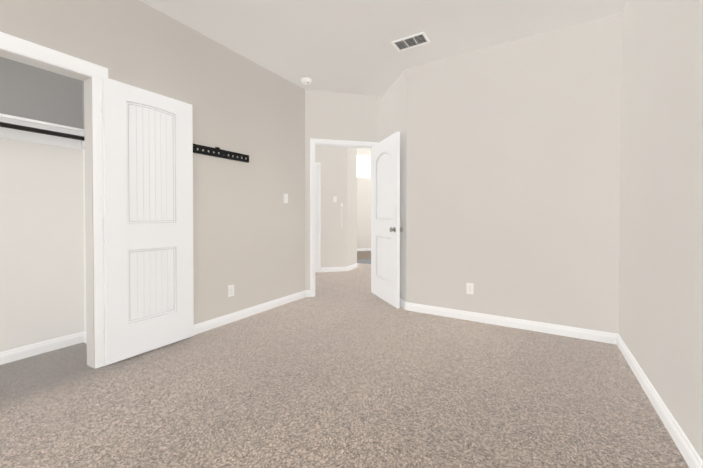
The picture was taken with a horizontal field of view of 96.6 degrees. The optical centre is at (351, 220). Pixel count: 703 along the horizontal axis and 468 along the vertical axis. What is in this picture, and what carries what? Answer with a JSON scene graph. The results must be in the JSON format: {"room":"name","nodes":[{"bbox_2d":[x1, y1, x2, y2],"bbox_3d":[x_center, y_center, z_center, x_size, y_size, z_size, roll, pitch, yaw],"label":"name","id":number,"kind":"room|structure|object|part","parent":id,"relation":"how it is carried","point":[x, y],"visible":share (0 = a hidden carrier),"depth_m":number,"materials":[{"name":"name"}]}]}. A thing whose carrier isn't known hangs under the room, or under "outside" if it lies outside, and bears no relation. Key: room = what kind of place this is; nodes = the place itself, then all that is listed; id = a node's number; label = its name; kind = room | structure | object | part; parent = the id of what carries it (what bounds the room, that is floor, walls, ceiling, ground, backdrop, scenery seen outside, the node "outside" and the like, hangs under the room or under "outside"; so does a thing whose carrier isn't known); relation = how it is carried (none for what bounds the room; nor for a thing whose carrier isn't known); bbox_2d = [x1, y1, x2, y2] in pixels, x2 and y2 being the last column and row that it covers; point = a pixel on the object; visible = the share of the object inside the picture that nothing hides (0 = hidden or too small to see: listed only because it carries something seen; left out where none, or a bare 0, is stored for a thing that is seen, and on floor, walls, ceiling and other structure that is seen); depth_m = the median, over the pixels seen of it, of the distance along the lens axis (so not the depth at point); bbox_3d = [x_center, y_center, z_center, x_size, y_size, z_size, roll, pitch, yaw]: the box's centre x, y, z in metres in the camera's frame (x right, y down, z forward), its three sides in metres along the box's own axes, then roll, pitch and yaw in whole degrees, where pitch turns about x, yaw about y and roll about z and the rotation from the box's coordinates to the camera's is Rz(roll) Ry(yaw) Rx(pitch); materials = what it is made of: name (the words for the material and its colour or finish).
{"room":"empty bedroom","nodes":[
{"label":"empty bedroom","id":0,"kind":"room"},
{"bbox_2d":[0,57,85,351],"bbox_3d":[-2.559,-0.329,1.792,0.641,2.750,1.980,0,1,31],"label":"closet wall","id":1,"kind":"structure","parent":0,"point":[42,251],"depth_m":2.44,"materials":[{"name":"paint"}]},
{"bbox_2d":[0,113,84,148],"bbox_3d":[-2.609,-0.647,1.819,0.325,0.104,1.780,0,1,31],"label":"closet shelf","id":2,"kind":"object","parent":1,"relation":"attached to","point":[21,128],"visible":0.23,"depth_m":2.32,"materials":[{"name":"white wood"}]},
{"bbox_3d":[-2.609,-0.647,1.819,0.288,0.066,1.744,0,1,31],"label":"hang rail","id":3,"kind":"part","parent":2,"relation":"part of","materials":[{"name":"brown metal"}]},
{"bbox_2d":[0,331,86,364],"bbox_3d":[-2.516,1.002,1.782,0.541,0.089,1.780,0,1,31],"label":"baseboard","id":4,"kind":"structure","parent":1,"relation":"attached to","point":[15,354],"depth_m":2.44,"materials":[{"name":"white wood"}]},
{"bbox_2d":[0,0,304,324],"bbox_3d":[-1.965,-0.332,2.043,0.115,2.750,5.114,0,1,31],"label":"wall","id":5,"kind":"structure","parent":0,"point":[248,233],"depth_m":3.06,"materials":[{"name":"beige paint"}]},
{"bbox_2d":[0,32,107,368],"bbox_3d":[-2.197,0.020,1.664,0.119,2.054,1.336,0,1,31],"label":"door frame","id":6,"kind":"structure","parent":5,"relation":"attached to","point":[89,226],"depth_m":2.20,"materials":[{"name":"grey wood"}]},
{"bbox_2d":[101,101,103,342],"bbox_3d":[-1.772,0.012,2.228,0.010,1.720,0.011,0,1,32],"label":"right closet door hinges","id":7,"kind":"object","parent":5,"relation":"attached to","point":[102,225],"visible":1,"depth_m":2.22,"materials":[{"name":"white metal"}]},
{"bbox_2d":[102,77,193,364],"bbox_3d":[-1.579,0.006,2.493,0.035,2.035,0.645,0,1,32],"label":"closet door","id":8,"kind":"structure","parent":5,"relation":"in","point":[148,213],"depth_m":2.44,"materials":[{"name":"white wood"}]},
{"bbox_2d":[193,144,248,162],"bbox_3d":[-1.325,-0.659,2.967,0.018,0.091,0.875,0,1,31],"label":"rail","id":9,"kind":"object","parent":5,"relation":"attached to","point":[222,153],"visible":0.67,"depth_m":3.04,"materials":[{"name":"black metal"}]},
{"bbox_2d":[228,285,233,296],"bbox_3d":[-1.216,0.712,3.172,0.008,0.114,0.070,0,1,31],"label":"outlet","id":10,"kind":"object","parent":5,"relation":"attached to","point":[230,290],"visible":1,"depth_m":3.16,"materials":[{"name":"white plastic"}]},
{"bbox_2d":[284,194,287,202],"bbox_3d":[-0.804,-0.271,3.842,0.007,0.114,0.070,0,1,31],"label":"light switch","id":11,"kind":"object","parent":5,"relation":"attached to","point":[285,198],"visible":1,"depth_m":3.84,"materials":[{"name":"white plastic"}]},
{"bbox_2d":[315,146,370,267],"bbox_3d":[0.069,-0.665,6.909,4.087,3.300,5.894,0,1,31],"label":"hallway wall","id":12,"kind":"structure","parent":0,"point":[345,230],"depth_m":6.12,"materials":[{"name":"paint"}]},
{"bbox_2d":[315,165,317,271],"bbox_3d":[-0.985,-0.030,5.876,0.700,2.030,0.091,0,1,-14],"label":"hall door","id":13,"kind":"structure","parent":12,"relation":"attached to","point":[316,236],"depth_m":5.97,"materials":[{"name":"white wood"}]},
{"bbox_2d":[315,163,320,271],"bbox_3d":[-0.995,-0.054,5.915,0.824,2.102,0.017,0,1,-14],"label":"door frame","id":14,"kind":"structure","parent":12,"relation":"attached to","point":[318,165],"depth_m":6.00,"materials":[{"name":"white wood"}]},
{"bbox_2d":[321,248,370,271],"bbox_3d":[0.044,0.941,6.902,3.818,0.089,5.682,0,1,31],"label":"baseboard","id":15,"kind":"structure","parent":12,"relation":"attached to","point":[336,269],"depth_m":6.13,"materials":[{"name":"white wood"}]},
{"bbox_2d":[357,156,369,176],"bbox_3d":[0.064,-1.673,9.656,1.050,0.650,0.013,0,1,-14],"label":"window","id":16,"kind":"structure","parent":12,"relation":"attached to","point":[363,166],"depth_m":9.72,"materials":[{"name":"white glass"}]},
{"bbox_2d":[305,90,381,289],"bbox_3d":[-0.077,-0.360,4.351,1.233,2.750,0.115,0,1,-14],"label":"wall","id":17,"kind":"structure","parent":0,"point":[340,116],"depth_m":4.24,"materials":[{"name":"beige paint"}]},
{"bbox_2d":[310,138,377,296],"bbox_3d":[-0.103,-0.038,4.348,0.949,2.107,0.149,0,1,-14],"label":"door frame","id":18,"kind":"structure","parent":17,"relation":"attached to","point":[312,206],"depth_m":4.18,"materials":[{"name":"white wood"}]},
{"bbox_2d":[0,263,688,467],"bbox_3d":[-1.084,1.054,3.251,6.558,0.050,8.065,0,1,31],"label":"floor carpet","id":19,"kind":"object","parent":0,"point":[345,369],"visible":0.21,"depth_m":1.83,"materials":[{"name":"beige carpet"}]},
{"bbox_2d":[139,0,626,96],"bbox_3d":[-0.639,-1.744,1.732,4.258,0.080,5.986,0,1,31],"label":"ceiling","id":20,"kind":"structure","parent":0,"point":[342,46],"depth_m":2.80,"materials":[{"name":"paint"}]},
{"bbox_2d":[301,77,311,84],"bbox_3d":[-0.556,-1.706,3.847,0.136,0.046,0.136,0,1,31],"label":"smoke detector","id":21,"kind":"object","parent":20,"relation":"attached to","point":[306,80],"visible":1,"depth_m":3.81,"materials":[{"name":"white plastic"}]},
{"bbox_2d":[391,32,429,51],"bbox_3d":[0.570,-1.713,3.012,0.325,0.012,0.195,0,1,31],"label":"ceiling vent","id":22,"kind":"object","parent":20,"relation":"in","point":[412,41],"visible":1,"depth_m":3.00,"materials":[{"name":"white plastic"}]},
{"bbox_2d":[382,69,406,301],"bbox_3d":[0.569,-0.356,4.064,0.115,2.750,0.979,0,1,-14],"label":"wall","id":23,"kind":"structure","parent":0,"point":[394,108],"depth_m":3.72,"materials":[{"name":"beige paint"}]},
{"bbox_2d":[371,131,401,308],"bbox_3d":[0.417,-0.007,3.986,0.147,2.030,0.821,0,1,-17],"label":"entry door","id":24,"kind":"structure","parent":23,"relation":"in","point":[386,229],"depth_m":3.90,"materials":[{"name":"white wood"}]},
{"bbox_3d":[0.518,0.107,3.662,0.147,0.064,0.064,0,1,-17],"label":"knob","id":25,"kind":"part","parent":24,"relation":"part of","materials":[{"name":"grey metal"}]},
{"bbox_2d":[406,13,621,333],"bbox_3d":[1.510,-0.345,3.109,1.990,2.750,0.115,0,1,31],"label":"wall","id":26,"kind":"structure","parent":0,"point":[513,179],"depth_m":2.98,"materials":[{"name":"beige paint"}]},
{"bbox_2d":[466,283,473,293],"bbox_3d":[1.219,0.701,3.225,0.070,0.114,0.008,0,1,31],"label":"outlet","id":27,"kind":"object","parent":26,"relation":"attached to","point":[469,288],"visible":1,"depth_m":3.22,"materials":[{"name":"white plastic"}]},
{"bbox_2d":[402,302,616,343],"bbox_3d":[1.412,0.986,3.109,1.848,0.089,0.014,0,1,31],"label":"baseboard","id":28,"kind":"structure","parent":26,"relation":"attached to","point":[587,334],"depth_m":3.00,"materials":[{"name":"white wood"}]},
{"bbox_2d":[619,0,702,460],"bbox_3d":[0.962,-0.312,0.394,0.115,2.750,5.327,0,1,31],"label":"wall","id":29,"kind":"structure","parent":0,"point":[661,256],"depth_m":1.66,"materials":[{"name":"beige paint"}]},
{"bbox_2d":[614,334,702,467],"bbox_3d":[0.907,1.018,0.444,0.014,0.089,5.097,0,1,31],"label":"baseboard","id":30,"kind":"structure","parent":29,"relation":"attached to","point":[690,455],"depth_m":1.63,"materials":[{"name":"white wood"}]},
{"label":"outside","id":31,"kind":"structure","parent":0,"visible":0},
{"bbox_2d":[357,251,370,259],"bbox_3d":[0.259,0.961,8.792,1.300,0.004,1.850,0,1,-14],"label":"floor","id":32,"kind":"structure","parent":31,"point":[363,254],"depth_m":8.60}
]}

